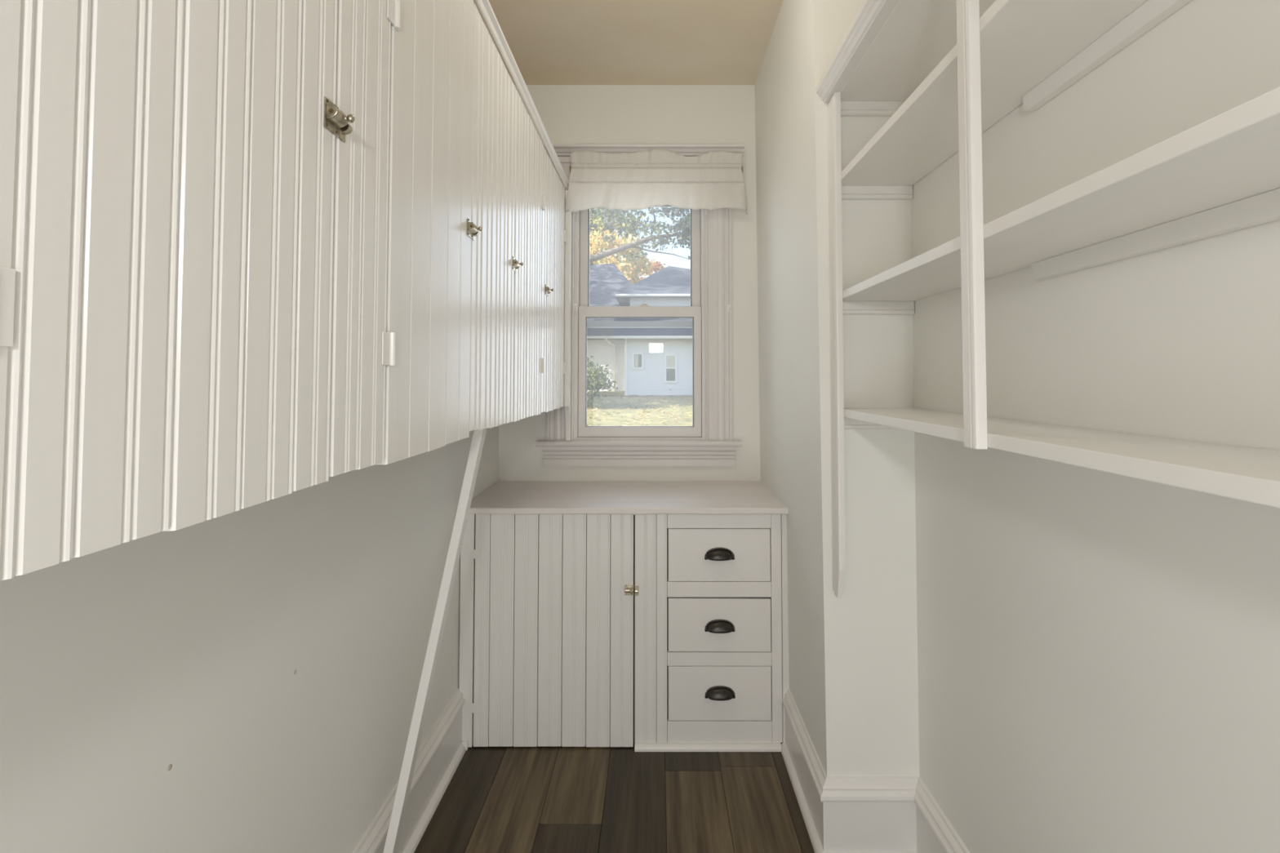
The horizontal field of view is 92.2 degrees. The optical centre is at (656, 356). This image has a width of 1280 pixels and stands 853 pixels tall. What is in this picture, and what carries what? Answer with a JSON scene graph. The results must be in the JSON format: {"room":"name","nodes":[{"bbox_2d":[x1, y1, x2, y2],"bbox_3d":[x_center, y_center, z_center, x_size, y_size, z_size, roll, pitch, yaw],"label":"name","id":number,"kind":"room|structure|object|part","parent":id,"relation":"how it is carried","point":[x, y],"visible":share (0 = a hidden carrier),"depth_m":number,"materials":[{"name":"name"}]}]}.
{"room":"food storage area","nodes":[
{"label":"food storage area","id":0,"kind":"room"},
{"bbox_2d":[0,426,498,852],"bbox_3d":[-0.799,-0.019,-0.099,0.151,2.725,6.200,0,-2,0],"label":"wall","id":1,"kind":"structure","parent":0,"point":[246,680],"depth_m":1.06,"materials":[{"name":"paint"}]},
{"bbox_2d":[0,0,572,580],"bbox_3d":[-0.555,-0.257,1.375,0.337,1.178,2.930,0,-2,0],"label":"upper cabinet","id":2,"kind":"object","parent":1,"relation":"attached to","point":[252,252],"visible":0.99,"depth_m":0.63,"materials":[{"name":"white wood"}]},
{"bbox_3d":[-0.394,-0.305,0.788,0.014,0.011,0.011,0,-2,0],"label":"knob","id":3,"kind":"part","parent":2,"relation":"part of","materials":[{"name":"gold metal"}]},
{"bbox_3d":[-0.394,-0.284,1.369,0.014,0.011,0.011,0,-2,0],"label":"knob","id":4,"kind":"part","parent":2,"relation":"part of","materials":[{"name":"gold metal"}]},
{"bbox_3d":[-0.404,-0.827,1.394,0.014,0.036,2.928,0,-2,0],"label":"crown moulding","id":5,"kind":"part","parent":2,"relation":"part of","materials":[{"name":"paint"}]},
{"bbox_2d":[351,688,466,852],"bbox_3d":[-0.707,1.222,-0.499,0.037,0.216,5.488,0,-2,0],"label":"baseboard","id":6,"kind":"structure","parent":1,"relation":"attached to","point":[440,754],"depth_m":1.89,"materials":[{"name":"paint"}]},
{"bbox_3d":[-0.707,1.318,-0.502,0.037,0.024,5.488,0,-2,0],"label":"shoe moulding","id":7,"kind":"part","parent":6,"relation":"part of","materials":[{"name":"paint"}]},
{"bbox_2d":[413,744,814,852],"bbox_3d":[-0.013,1.373,-0.148,1.822,0.060,6.200,0,-2,0],"label":"floor","id":8,"kind":"structure","parent":0,"point":[499,799],"depth_m":1.95,"materials":[{"name":"brown wood"}]},
{"bbox_2d":[382,427,487,852],"bbox_3d":[-0.572,0.783,1.553,0.274,1.238,0.041,0,-2,-7],"label":"brace","id":9,"kind":"object","parent":8,"relation":"on","point":[399,807],"visible":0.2,"depth_m":1.54,"materials":[{"name":"paint"}]},
{"bbox_2d":[458,514,789,751],"bbox_3d":[-0.119,1.011,2.521,1.210,0.850,0.588,0,-2,0],"label":"base cabinet","id":10,"kind":"object","parent":8,"relation":"on","point":[651,633],"visible":0.96,"depth_m":2.25,"materials":[{"name":"grey wood"}]},
{"bbox_2d":[468,480,788,515],"bbox_3d":[-0.121,0.573,2.533,1.206,0.024,0.594,0,-2,0],"label":"countertop","id":11,"kind":"structure","parent":10,"relation":"on","point":[503,497],"depth_m":2.41,"materials":[{"name":"paint"}]},
{"bbox_3d":[0.187,1.415,2.230,0.530,0.022,0.020,0,-2,0],"label":"shoe moulding","id":12,"kind":"part","parent":10,"relation":"part of","materials":[{"name":"paint"}]},
{"bbox_3d":[0.232,0.605,2.277,0.381,0.055,0.017,0,-2,0],"label":"rail","id":13,"kind":"part","parent":10,"relation":"part of","materials":[{"name":"paint"}]},
{"bbox_3d":[0.232,0.855,2.268,0.381,0.056,0.017,0,-2,0],"label":"rail","id":14,"kind":"part","parent":10,"relation":"part of","materials":[{"name":"paint"}]},
{"bbox_3d":[0.232,0.985,2.264,0.376,0.193,0.017,0,-2,0],"label":"drawer","id":15,"kind":"part","parent":10,"relation":"part of","materials":[{"name":"paint"}]},
{"bbox_3d":[0.232,0.731,2.273,0.376,0.191,0.017,0,-2,0],"label":"drawer","id":16,"kind":"part","parent":10,"relation":"part of","materials":[{"name":"paint"}]},
{"bbox_3d":[0.232,1.107,2.259,0.381,0.048,0.017,0,-2,0],"label":"rail","id":17,"kind":"part","parent":10,"relation":"part of","materials":[{"name":"paint"}]},
{"bbox_3d":[0.233,0.725,2.249,0.092,0.035,0.024,0,-2,0],"label":"cup pull","id":18,"kind":"part","parent":10,"relation":"part of","materials":[{"name":"brown metal"}]},
{"bbox_3d":[0.232,1.368,2.250,0.381,0.076,0.017,0,-2,0],"label":"rail","id":19,"kind":"part","parent":10,"relation":"part of","materials":[{"name":"paint"}]},
{"bbox_3d":[0.232,1.231,2.256,0.376,0.194,0.017,0,-2,0],"label":"drawer","id":20,"kind":"part","parent":10,"relation":"part of","materials":[{"name":"paint"}]},
{"bbox_3d":[0.233,0.985,2.240,0.092,0.035,0.024,0,-2,0],"label":"cup pull","id":21,"kind":"part","parent":10,"relation":"part of","materials":[{"name":"brown metal"}]},
{"bbox_3d":[0.233,1.224,2.232,0.092,0.035,0.024,0,-2,0],"label":"cup pull","id":22,"kind":"part","parent":10,"relation":"part of","materials":[{"name":"brown metal"}]},
{"bbox_2d":[473,0,782,84],"bbox_3d":[0.011,-1.431,-0.050,1.773,0.100,6.200,0,-2,0],"label":"ceiling","id":23,"kind":"structure","parent":0,"point":[549,42],"depth_m":2.51,"materials":[{"name":"paint"}]},
{"bbox_2d":[498,84,760,480],"bbox_3d":[0.011,0.087,2.924,1.773,2.725,0.150,0,-2,0],"label":"wall","id":24,"kind":"structure","parent":0,"point":[570,114],"depth_m":2.88,"materials":[{"name":"paint"}]},
{"bbox_2d":[535,144,744,466],"bbox_3d":[-0.070,-0.232,2.905,0.950,1.475,0.210,0,-2,0],"label":"window","id":25,"kind":"structure","parent":24,"relation":"in","point":[709,442],"depth_m":2.84,"materials":[{"name":"paint"}]},
{"bbox_3d":[-0.077,-0.875,2.872,0.856,0.120,0.020,0,-2,0],"label":"head casing","id":26,"kind":"part","parent":25,"relation":"part of","materials":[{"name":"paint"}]},
{"bbox_3d":[-0.443,-0.216,2.849,0.124,1.200,0.021,0,-2,0],"label":"casing","id":27,"kind":"part","parent":25,"relation":"part of","materials":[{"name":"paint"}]},
{"bbox_2d":[573,303,577,311],"bbox_3d":[-0.372,-0.227,2.827,0.016,0.034,0.029,0,-2,0],"label":"hook","id":28,"kind":"object","parent":25,"relation":"attached to","point":[575,304],"visible":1,"depth_m":2.84,"materials":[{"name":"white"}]},
{"bbox_3d":[-0.076,-0.156,2.985,0.521,0.030,0.019,0,-2,0],"label":"storm rail","id":29,"kind":"part","parent":25,"relation":"part of","materials":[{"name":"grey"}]},
{"bbox_3d":[-0.076,0.070,2.895,0.575,0.612,0.036,0,-2,0],"label":"sash","id":30,"kind":"part","parent":25,"relation":"part of","materials":[{"name":"glass"}]},
{"bbox_3d":[-0.076,-0.486,2.955,0.575,0.591,0.036,0,-2,0],"label":"sash","id":31,"kind":"part","parent":25,"relation":"part of","materials":[{"name":"glass"}]},
{"bbox_3d":[-0.070,-0.954,2.855,0.950,0.036,0.060,0,-2,0],"label":"cornice","id":32,"kind":"part","parent":25,"relation":"part of","materials":[{"name":"paint"}]},
{"bbox_3d":[0.290,-0.216,2.849,0.124,1.200,0.021,0,-2,0],"label":"casing","id":33,"kind":"part","parent":25,"relation":"part of","materials":[{"name":"paint"}]},
{"bbox_2d":[727,304,731,311],"bbox_3d":[0.337,-0.223,2.827,0.016,0.034,0.029,0,-2,0],"label":"hook","id":34,"kind":"object","parent":25,"relation":"attached to","point":[729,306],"visible":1,"depth_m":2.84,"materials":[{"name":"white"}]},
{"bbox_3d":[0.000,-0.872,2.845,0.804,0.028,0.050,0,-2,0],"label":"curtain rod","id":35,"kind":"object","parent":25,"relation":"attached to","visible":0},
{"bbox_2d":[564,148,746,214],"bbox_3d":[0.001,-0.801,2.816,0.832,0.292,0.073,0,-2,0],"label":"valance","id":36,"kind":"object","parent":35,"relation":"hanging from","point":[639,180],"visible":1,"depth_m":2.80,"materials":[{"name":"fabric"}]},
{"bbox_3d":[0.001,-0.828,2.824,0.800,0.070,0.055,0,-2,0],"label":"gathered panel","id":37,"kind":"part","parent":36,"relation":"part of","materials":[{"name":"fabric"}]},
{"bbox_2d":[754,0,919,776],"bbox_3d":[0.680,0.066,2.319,0.435,2.725,1.060,0,-2,0],"label":"wall","id":38,"kind":"structure","parent":0,"point":[853,657],"depth_m":1.80,"materials":[{"name":"paint"}]},
{"bbox_2d":[911,0,1279,852],"bbox_3d":[0.823,-0.040,-0.704,0.150,2.725,4.990,0,-2,0],"label":"wall","id":39,"kind":"structure","parent":0,"point":[1099,651],"depth_m":1.02,"materials":[{"name":"paint"}]},
{"bbox_2d":[781,688,969,852],"bbox_3d":[0.599,1.222,-0.499,0.298,0.216,5.488,0,-2,0],"label":"baseboard","id":40,"kind":"structure","parent":39,"relation":"attached to","point":[840,814],"depth_m":1.73,"materials":[{"name":"paint"}]},
{"bbox_3d":[0.599,1.318,-0.502,0.298,0.024,5.488,0,-2,0],"label":"shoe moulding","id":41,"kind":"part","parent":40,"relation":"part of","materials":[{"name":"paint"}]},
{"bbox_2d":[815,0,1279,598],"bbox_3d":[0.609,-0.096,0.748,0.276,1.469,2.089,0,-2,0],"label":"shelf unit","id":42,"kind":"object","parent":39,"relation":"attached to","point":[944,73],"visible":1,"depth_m":1.00,"materials":[{"name":"paint"}]},
{"bbox_3d":[0.497,-0.808,0.773,0.054,0.046,2.088,0,-2,0],"label":"crown moulding","id":43,"kind":"part","parent":42,"relation":"part of","materials":[{"name":"paint"}]},
{"bbox_3d":[0.635,-0.545,0.764,0.224,0.022,2.088,0,-2,0],"label":"shelf","id":44,"kind":"part","parent":42,"relation":"part of","materials":[{"name":"paint"}]},
{"bbox_3d":[0.635,-0.208,0.752,0.224,0.022,2.088,0,-2,0],"label":"shelf","id":45,"kind":"part","parent":42,"relation":"part of","materials":[{"name":"paint"}]},
{"bbox_3d":[0.635,0.124,0.740,0.224,0.022,2.088,0,-2,0],"label":"shelf","id":46,"kind":"part","parent":42,"relation":"part of","materials":[{"name":"paint"}]},
{"label":"outside","id":47,"kind":"structure","parent":0,"visible":0},
{"bbox_2d":[586,391,692,426],"bbox_3d":[0.000,2.536,36.534,60.000,1.598,66.800,0,-2,0],"label":"ground","id":48,"kind":"structure","parent":47,"point":[620,410],"depth_m":21.29,"materials":[{"name":"green plant"}]},
{"bbox_2d":[586,355,617,408],"bbox_3d":[-2.871,1.020,22.474,2.918,2.193,2.317,0,-2,0],"label":"shrub","id":49,"kind":"object","parent":48,"relation":"on","point":[596,378],"visible":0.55,"depth_m":22.12,"materials":[{"name":"green plant"}]},
{"bbox_2d":[589,207,651,273],"bbox_3d":[-5.174,-6.036,52.179,9.976,17.332,7.773,0,-2,0],"label":"maple tree","id":50,"kind":"object","parent":48,"relation":"on","point":[629,226],"visible":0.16,"depth_m":50.43,"materials":[{"name":"green plant"}]},
{"bbox_2d":[589,223,653,284],"bbox_3d":[-3.677,-3.685,46.151,6.148,12.184,6.096,-1,-2,22],"label":"autumn tree","id":51,"kind":"object","parent":48,"relation":"on","point":[629,272],"visible":0.3,"depth_m":45.25,"materials":[{"name":"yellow plant"}]},
{"bbox_2d":[586,263,692,395],"bbox_3d":[-1.025,-1.526,34.764,18.950,8.070,14.620,0,-2,0],"label":"house","id":52,"kind":"structure","parent":48,"relation":"on","point":[642,361],"depth_m":30.16,"materials":[{"name":"white"}]},
{"bbox_2d":[634,355,638,366],"bbox_3d":[-0.896,0.193,27.972,0.167,0.540,0.004,0,-2,0],"label":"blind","id":53,"kind":"object","parent":52,"relation":"hanging from","point":[636,357],"depth_m":27.97,"materials":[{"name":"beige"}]},
{"bbox_3d":[-0.830,0.194,27.980,0.340,0.580,0.010,0,-2,0],"label":"pane","id":54,"kind":"part","parent":52,"relation":"part of","materials":[{"name":"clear glass"}]},
{"bbox_3d":[0.660,0.228,27.964,0.400,0.530,0.010,0,-2,0],"label":"pane","id":55,"kind":"part","parent":52,"relation":"part of","materials":[{"name":"beige glass"}]},
{"bbox_3d":[0.660,0.828,27.958,0.400,0.550,0.010,0,-2,0],"label":"pane","id":56,"kind":"part","parent":52,"relation":"part of","materials":[{"name":"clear glass"}]},
{"bbox_2d":[589,207,690,262],"bbox_3d":[-3.513,-3.384,15.177,11.314,11.338,7.614,0,-2,0],"label":"oak tree","id":57,"kind":"object","parent":48,"relation":"on","point":[682,224],"visible":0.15,"depth_m":14.37,"materials":[{"name":"green plant"}]},
{"bbox_2d":[631,254,666,282],"bbox_3d":[-0.815,-3.447,59.158,3.777,12.612,3.647,0,-2,0],"label":"cherry tree","id":58,"kind":"object","parent":48,"relation":"on","point":[657,265],"visible":0.31,"depth_m":58.54,"materials":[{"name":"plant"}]}
]}

